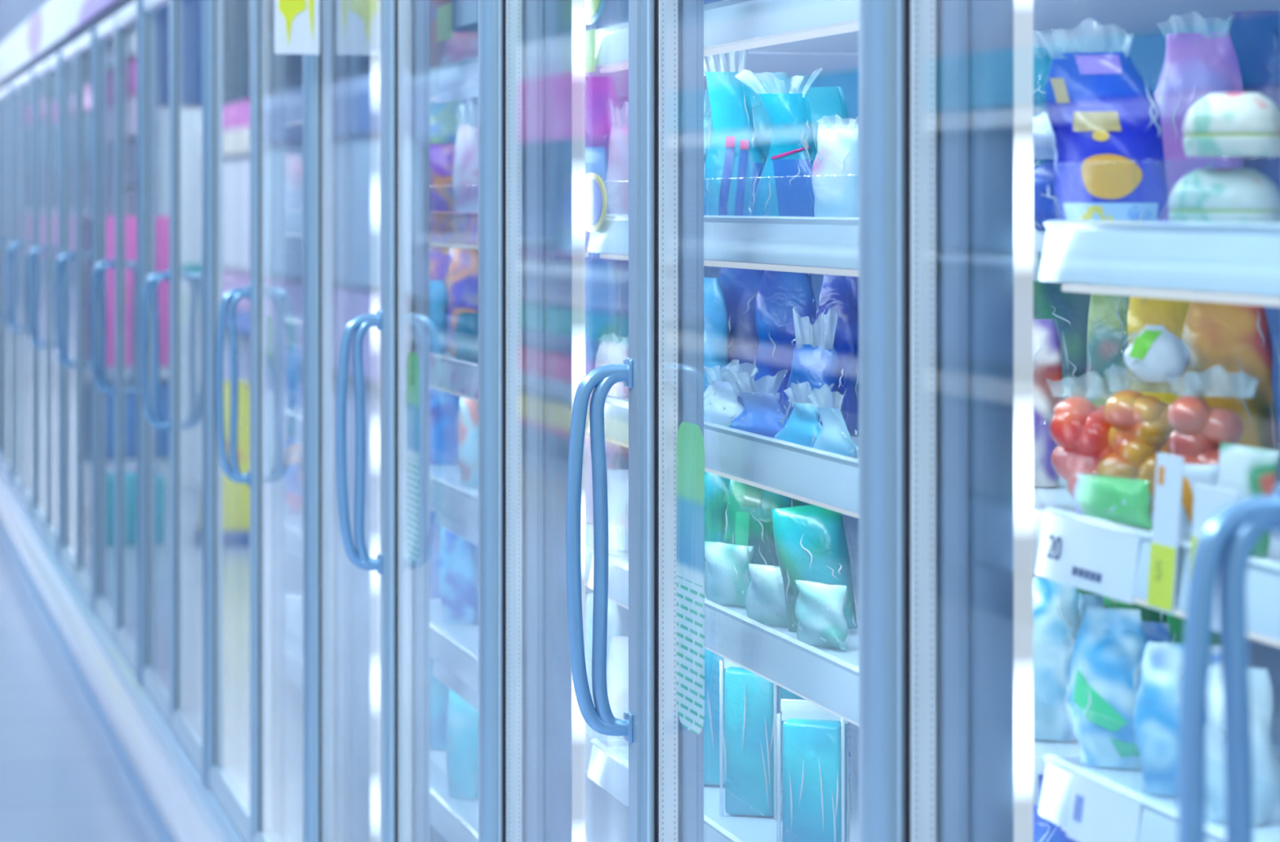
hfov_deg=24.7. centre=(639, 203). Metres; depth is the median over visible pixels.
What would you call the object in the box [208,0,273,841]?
door
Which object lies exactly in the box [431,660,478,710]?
shelf
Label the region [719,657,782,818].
pack
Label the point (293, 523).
shelf
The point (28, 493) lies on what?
door
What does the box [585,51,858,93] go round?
shelf
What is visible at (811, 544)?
bag
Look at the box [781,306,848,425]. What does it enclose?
bag
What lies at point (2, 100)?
door
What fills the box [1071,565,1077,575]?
print
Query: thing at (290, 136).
shelf
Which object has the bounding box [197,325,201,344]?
shelf
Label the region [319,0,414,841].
door
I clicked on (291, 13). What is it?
print
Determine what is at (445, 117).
bag
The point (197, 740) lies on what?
door
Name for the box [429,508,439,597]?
bag
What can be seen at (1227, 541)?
door
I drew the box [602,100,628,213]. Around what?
bag
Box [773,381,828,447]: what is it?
bag
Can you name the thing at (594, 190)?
sign
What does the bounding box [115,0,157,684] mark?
door
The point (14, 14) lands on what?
wall
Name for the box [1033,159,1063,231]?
bag
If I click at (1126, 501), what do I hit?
bag
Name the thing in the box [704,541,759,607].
bag
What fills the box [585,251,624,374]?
bag
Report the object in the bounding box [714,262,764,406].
bag
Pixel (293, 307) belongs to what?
shelf
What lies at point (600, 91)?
bag
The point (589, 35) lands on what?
price card
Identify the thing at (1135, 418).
bag
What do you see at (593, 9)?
sign
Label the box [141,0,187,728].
door
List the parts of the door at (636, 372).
frame, handle, edge trim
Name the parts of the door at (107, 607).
glass pane, rail, rail, frame, handle, edge trim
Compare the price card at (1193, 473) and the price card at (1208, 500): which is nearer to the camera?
the price card at (1208, 500)
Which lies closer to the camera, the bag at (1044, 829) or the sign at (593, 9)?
the bag at (1044, 829)
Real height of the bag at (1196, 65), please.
0.170 m
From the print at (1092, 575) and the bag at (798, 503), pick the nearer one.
the print at (1092, 575)
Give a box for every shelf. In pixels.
[197,131,302,142]
[197,142,302,150]
[197,150,201,155]
[197,264,201,272]
[197,272,302,283]
[197,282,302,297]
[197,314,201,325]
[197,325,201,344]
[197,344,201,370]
[197,391,201,420]
[197,420,201,460]
[197,482,201,503]
[197,503,294,558]
[197,555,302,595]
[284,116,478,131]
[284,296,302,317]
[284,405,628,456]
[284,514,593,592]
[284,636,302,662]
[290,317,628,342]
[429,456,858,557]
[429,592,858,746]
[429,749,628,841]
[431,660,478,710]
[438,351,628,401]
[461,93,628,116]
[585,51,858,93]
[608,733,858,841]
[616,549,1279,773]
[735,0,1279,53]
[848,434,1279,518]
[1037,231,1046,250]
[1080,755,1279,841]
[1134,518,1279,564]
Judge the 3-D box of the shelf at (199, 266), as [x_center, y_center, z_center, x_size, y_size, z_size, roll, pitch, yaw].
[-1.725,0.236,10.340,0.488,0.012,1.260,0,0,-15]
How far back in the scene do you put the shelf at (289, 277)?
8.74 m
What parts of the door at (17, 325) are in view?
rail, rail, glass pane, edge trim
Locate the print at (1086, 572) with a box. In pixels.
[1083,568,1089,579]
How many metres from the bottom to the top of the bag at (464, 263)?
0.198 m
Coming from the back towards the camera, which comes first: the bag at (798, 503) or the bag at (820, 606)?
the bag at (798, 503)
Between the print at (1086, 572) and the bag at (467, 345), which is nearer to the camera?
the print at (1086, 572)
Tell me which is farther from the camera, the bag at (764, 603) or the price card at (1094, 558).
the bag at (764, 603)
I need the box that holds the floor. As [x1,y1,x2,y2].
[0,533,160,841]
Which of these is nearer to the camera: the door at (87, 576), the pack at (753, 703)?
the pack at (753, 703)
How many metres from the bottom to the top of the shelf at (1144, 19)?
0.012 m
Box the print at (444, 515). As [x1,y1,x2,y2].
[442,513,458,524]
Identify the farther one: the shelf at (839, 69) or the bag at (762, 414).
the shelf at (839, 69)
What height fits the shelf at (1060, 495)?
0.012 m
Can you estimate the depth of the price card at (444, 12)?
4.12 m
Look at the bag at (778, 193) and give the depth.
2.87 m
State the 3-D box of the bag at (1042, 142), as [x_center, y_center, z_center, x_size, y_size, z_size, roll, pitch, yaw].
[0.320,-0.053,2.270,0.083,0.036,0.054,0,0,23]
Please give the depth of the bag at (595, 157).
3.71 m
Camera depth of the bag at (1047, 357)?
2.36 m
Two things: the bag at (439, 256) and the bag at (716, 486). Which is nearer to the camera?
the bag at (716, 486)
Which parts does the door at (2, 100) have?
rail, glass pane, rail, edge trim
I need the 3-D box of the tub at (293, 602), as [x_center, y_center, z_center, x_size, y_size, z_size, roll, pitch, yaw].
[-0.680,0.821,5.802,0.057,0.088,0.057,0,0,-16]
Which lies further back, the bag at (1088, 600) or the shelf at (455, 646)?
the shelf at (455, 646)
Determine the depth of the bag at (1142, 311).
2.34 m
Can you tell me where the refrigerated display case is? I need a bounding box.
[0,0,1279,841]
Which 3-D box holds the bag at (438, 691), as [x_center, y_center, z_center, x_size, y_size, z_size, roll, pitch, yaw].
[-0.319,0.740,4.643,0.091,0.249,0.058,0,0,16]
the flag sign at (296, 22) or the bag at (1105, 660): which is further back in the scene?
the flag sign at (296, 22)
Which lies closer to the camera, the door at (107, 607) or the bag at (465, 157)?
the bag at (465, 157)
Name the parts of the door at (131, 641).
rail, rail, frame, edge trim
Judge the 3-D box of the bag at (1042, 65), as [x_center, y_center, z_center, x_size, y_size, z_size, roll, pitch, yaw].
[0.367,-0.066,2.560,0.092,0.175,0.064,0,0,29]
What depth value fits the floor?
7.80 m
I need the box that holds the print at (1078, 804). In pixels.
[1072,793,1084,822]
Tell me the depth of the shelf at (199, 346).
7.75 m
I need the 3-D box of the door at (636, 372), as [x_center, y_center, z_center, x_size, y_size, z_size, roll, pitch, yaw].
[-0.086,0.333,3.042,0.120,1.676,0.638,0,0,-15]
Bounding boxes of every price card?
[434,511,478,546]
[435,62,478,103]
[436,2,452,41]
[455,0,477,27]
[584,29,595,72]
[1033,508,1141,604]
[1066,773,1142,841]
[1146,452,1184,614]
[1178,462,1219,542]
[1188,483,1237,632]
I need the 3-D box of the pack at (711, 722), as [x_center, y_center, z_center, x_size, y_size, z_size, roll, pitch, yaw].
[0.077,0.537,3.144,0.052,0.176,0.031,0,0,15]
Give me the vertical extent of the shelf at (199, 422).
0.012 m
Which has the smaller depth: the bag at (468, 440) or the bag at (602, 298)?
the bag at (602, 298)
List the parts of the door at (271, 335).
rail, frame, edge trim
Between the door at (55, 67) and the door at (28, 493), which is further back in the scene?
the door at (28, 493)
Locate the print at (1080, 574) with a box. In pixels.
[1077,567,1084,577]
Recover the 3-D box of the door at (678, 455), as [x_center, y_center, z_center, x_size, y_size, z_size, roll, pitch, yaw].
[0.114,0.333,2.423,0.066,1.676,0.658,0,0,-15]
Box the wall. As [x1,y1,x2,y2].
[0,0,48,44]
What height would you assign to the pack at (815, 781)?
0.151 m
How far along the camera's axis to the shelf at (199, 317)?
10.18 m
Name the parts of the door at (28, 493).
rail, rail, glass pane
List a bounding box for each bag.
[284,153,302,209]
[284,342,302,405]
[284,435,302,515]
[429,0,455,66]
[429,99,467,144]
[429,143,455,211]
[429,241,450,350]
[429,280,448,354]
[429,350,460,464]
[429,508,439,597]
[429,597,448,750]
[434,526,478,624]
[439,31,478,63]
[443,688,478,799]
[444,243,478,356]
[449,102,478,212]
[450,312,478,363]
[453,396,478,485]
[585,75,622,213]
[585,146,609,213]
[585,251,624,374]
[585,432,622,524]
[585,592,626,706]
[591,333,628,396]
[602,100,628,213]
[605,635,628,737]
[606,468,628,551]
[703,52,768,215]
[703,88,711,163]
[703,95,711,114]
[703,277,733,392]
[703,360,758,426]
[704,471,730,564]
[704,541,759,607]
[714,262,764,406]
[720,479,795,566]
[721,368,789,438]
[733,68,822,216]
[742,563,787,626]
[745,71,794,161]
[748,263,818,417]
[766,504,858,631]
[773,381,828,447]
[779,686,805,784]
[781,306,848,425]
[788,578,853,650]
[791,497,812,506]
[795,86,854,151]
[805,114,858,217]
[809,274,858,435]
[809,383,858,456]
[1033,27,1088,168]
[1033,111,1054,159]
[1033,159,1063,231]
[1033,255,1092,399]
[1033,318,1071,487]
[1033,374,1131,510]
[1033,576,1084,742]
[1033,773,1076,841]
[1034,17,1172,221]
[1040,576,1097,594]
[1062,606,1147,769]
[1070,471,1154,528]
[1079,592,1110,610]
[1080,284,1131,407]
[1085,364,1174,514]
[1094,592,1166,622]
[1118,324,1195,382]
[1120,286,1192,454]
[1126,640,1213,797]
[1141,619,1179,642]
[1151,10,1250,221]
[1151,364,1279,532]
[1160,611,1219,644]
[1173,289,1279,469]
[1205,664,1279,826]
[1208,441,1279,558]
[1210,644,1221,666]
[1219,9,1279,191]
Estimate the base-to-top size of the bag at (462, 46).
0.061 m
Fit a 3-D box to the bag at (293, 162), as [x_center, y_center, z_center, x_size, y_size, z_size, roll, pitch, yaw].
[-0.700,-0.039,5.874,0.056,0.120,0.034,0,0,15]
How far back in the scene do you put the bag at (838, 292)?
2.89 m
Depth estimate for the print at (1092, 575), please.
2.02 m
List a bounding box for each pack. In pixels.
[703,648,726,786]
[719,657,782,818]
[777,698,853,841]
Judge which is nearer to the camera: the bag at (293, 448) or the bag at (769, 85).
the bag at (769, 85)
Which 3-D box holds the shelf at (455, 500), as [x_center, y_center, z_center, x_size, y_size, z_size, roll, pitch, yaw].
[0.012,0.414,4.077,0.488,0.012,1.260,0,0,-15]
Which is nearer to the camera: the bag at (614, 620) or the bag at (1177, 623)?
the bag at (1177, 623)
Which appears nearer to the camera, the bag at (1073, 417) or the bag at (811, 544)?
the bag at (1073, 417)
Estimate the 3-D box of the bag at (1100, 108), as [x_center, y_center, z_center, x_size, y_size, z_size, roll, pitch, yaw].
[0.340,-0.057,2.142,0.103,0.157,0.053,0,0,16]
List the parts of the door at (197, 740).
rail, frame, edge trim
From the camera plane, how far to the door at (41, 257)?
10.51 m
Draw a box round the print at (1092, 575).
[1089,570,1095,581]
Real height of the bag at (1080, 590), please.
0.179 m
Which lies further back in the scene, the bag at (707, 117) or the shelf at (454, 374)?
the shelf at (454, 374)
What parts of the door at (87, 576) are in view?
rail, rail, glass pane, edge trim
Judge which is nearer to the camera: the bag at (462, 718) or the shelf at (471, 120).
the bag at (462, 718)
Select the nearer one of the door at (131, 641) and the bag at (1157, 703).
the bag at (1157, 703)
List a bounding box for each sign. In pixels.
[274,0,319,54]
[583,0,605,24]
[583,172,606,258]
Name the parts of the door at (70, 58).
rail, rail, glass pane, edge trim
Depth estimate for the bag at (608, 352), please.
3.47 m
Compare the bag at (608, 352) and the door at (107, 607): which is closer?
the bag at (608, 352)
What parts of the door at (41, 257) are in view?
rail, rail, glass pane, edge trim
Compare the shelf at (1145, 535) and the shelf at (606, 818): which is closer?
the shelf at (1145, 535)
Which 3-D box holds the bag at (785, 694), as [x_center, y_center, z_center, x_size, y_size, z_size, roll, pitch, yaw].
[0.155,0.523,3.164,0.105,0.202,0.060,0,0,24]
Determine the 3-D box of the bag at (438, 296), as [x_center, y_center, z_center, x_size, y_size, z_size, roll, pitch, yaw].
[-0.314,0.173,4.444,0.059,0.111,0.040,0,0,17]
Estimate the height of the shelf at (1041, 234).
0.012 m
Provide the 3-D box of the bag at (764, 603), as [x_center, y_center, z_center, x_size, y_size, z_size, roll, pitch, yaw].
[0.128,0.378,2.821,0.074,0.057,0.034,0,0,44]
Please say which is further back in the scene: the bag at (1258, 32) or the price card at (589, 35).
the price card at (589, 35)
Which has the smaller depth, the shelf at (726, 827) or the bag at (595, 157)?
the shelf at (726, 827)
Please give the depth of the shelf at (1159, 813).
1.95 m
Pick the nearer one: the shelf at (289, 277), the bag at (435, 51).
the bag at (435, 51)
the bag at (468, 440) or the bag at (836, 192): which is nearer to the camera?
the bag at (836, 192)
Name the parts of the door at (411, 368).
frame, edge trim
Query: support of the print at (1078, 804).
attached to the price card at (1097, 812)
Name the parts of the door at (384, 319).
frame, handle, edge trim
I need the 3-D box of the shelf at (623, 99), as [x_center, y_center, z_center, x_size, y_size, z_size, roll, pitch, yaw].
[-0.335,-0.183,5.329,0.488,0.012,1.260,0,0,-15]
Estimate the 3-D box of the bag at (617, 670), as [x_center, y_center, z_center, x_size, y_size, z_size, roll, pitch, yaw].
[-0.022,0.566,3.428,0.049,0.117,0.034,0,0,20]
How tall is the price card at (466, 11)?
0.057 m
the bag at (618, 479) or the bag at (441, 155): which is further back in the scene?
the bag at (441, 155)
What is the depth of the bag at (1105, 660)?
2.11 m
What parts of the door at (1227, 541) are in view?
frame, handle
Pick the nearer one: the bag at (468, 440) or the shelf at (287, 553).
the bag at (468, 440)
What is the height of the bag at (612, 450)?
0.153 m
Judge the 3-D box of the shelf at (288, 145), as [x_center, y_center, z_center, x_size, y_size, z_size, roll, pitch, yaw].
[-1.378,-0.183,9.087,0.488,0.012,1.260,0,0,-15]
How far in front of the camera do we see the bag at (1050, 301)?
2.55 m
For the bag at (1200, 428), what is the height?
0.115 m
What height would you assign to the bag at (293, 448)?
0.161 m
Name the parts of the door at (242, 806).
rail, frame, handle, edge trim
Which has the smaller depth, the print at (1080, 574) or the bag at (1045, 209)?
the print at (1080, 574)
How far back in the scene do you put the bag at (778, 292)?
3.11 m
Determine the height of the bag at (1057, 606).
0.122 m
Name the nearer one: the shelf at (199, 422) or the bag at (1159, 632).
the bag at (1159, 632)
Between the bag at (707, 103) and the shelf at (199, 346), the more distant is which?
the shelf at (199, 346)
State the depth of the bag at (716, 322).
3.16 m
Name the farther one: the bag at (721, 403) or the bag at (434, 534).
the bag at (434, 534)
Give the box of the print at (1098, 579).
[1095,573,1102,582]
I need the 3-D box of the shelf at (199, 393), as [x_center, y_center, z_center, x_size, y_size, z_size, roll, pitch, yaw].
[-1.378,0.632,9.087,0.488,0.012,1.260,0,0,-15]
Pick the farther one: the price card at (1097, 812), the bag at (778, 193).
the bag at (778, 193)
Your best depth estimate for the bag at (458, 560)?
4.34 m
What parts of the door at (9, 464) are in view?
rail, rail, glass pane, edge trim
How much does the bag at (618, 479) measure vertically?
0.094 m
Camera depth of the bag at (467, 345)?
4.18 m
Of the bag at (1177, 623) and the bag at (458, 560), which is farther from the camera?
the bag at (458, 560)
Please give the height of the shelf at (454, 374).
0.012 m
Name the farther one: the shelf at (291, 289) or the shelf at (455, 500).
the shelf at (291, 289)
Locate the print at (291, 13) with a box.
[278,0,306,45]
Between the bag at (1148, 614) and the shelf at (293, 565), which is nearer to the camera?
the bag at (1148, 614)
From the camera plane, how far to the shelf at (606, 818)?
4.17 m
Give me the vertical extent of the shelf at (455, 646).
0.012 m
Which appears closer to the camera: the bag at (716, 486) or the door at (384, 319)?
the bag at (716, 486)
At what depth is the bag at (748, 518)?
3.03 m
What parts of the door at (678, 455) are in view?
frame, edge trim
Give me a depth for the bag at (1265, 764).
1.92 m
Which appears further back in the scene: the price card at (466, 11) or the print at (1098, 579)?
the price card at (466, 11)
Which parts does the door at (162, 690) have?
rail, rail, frame, handle, edge trim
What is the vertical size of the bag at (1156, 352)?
0.041 m
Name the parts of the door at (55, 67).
rail, rail, glass pane, edge trim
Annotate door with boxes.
[0,87,5,471]
[3,81,14,485]
[4,75,24,500]
[22,66,35,518]
[26,58,48,537]
[46,49,63,559]
[53,39,79,583]
[76,26,108,612]
[90,12,129,644]
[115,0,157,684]
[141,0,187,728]
[171,0,226,787]
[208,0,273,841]
[253,0,335,841]
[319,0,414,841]
[395,0,525,841]
[502,0,682,841]
[653,0,940,841]
[904,0,1279,841]

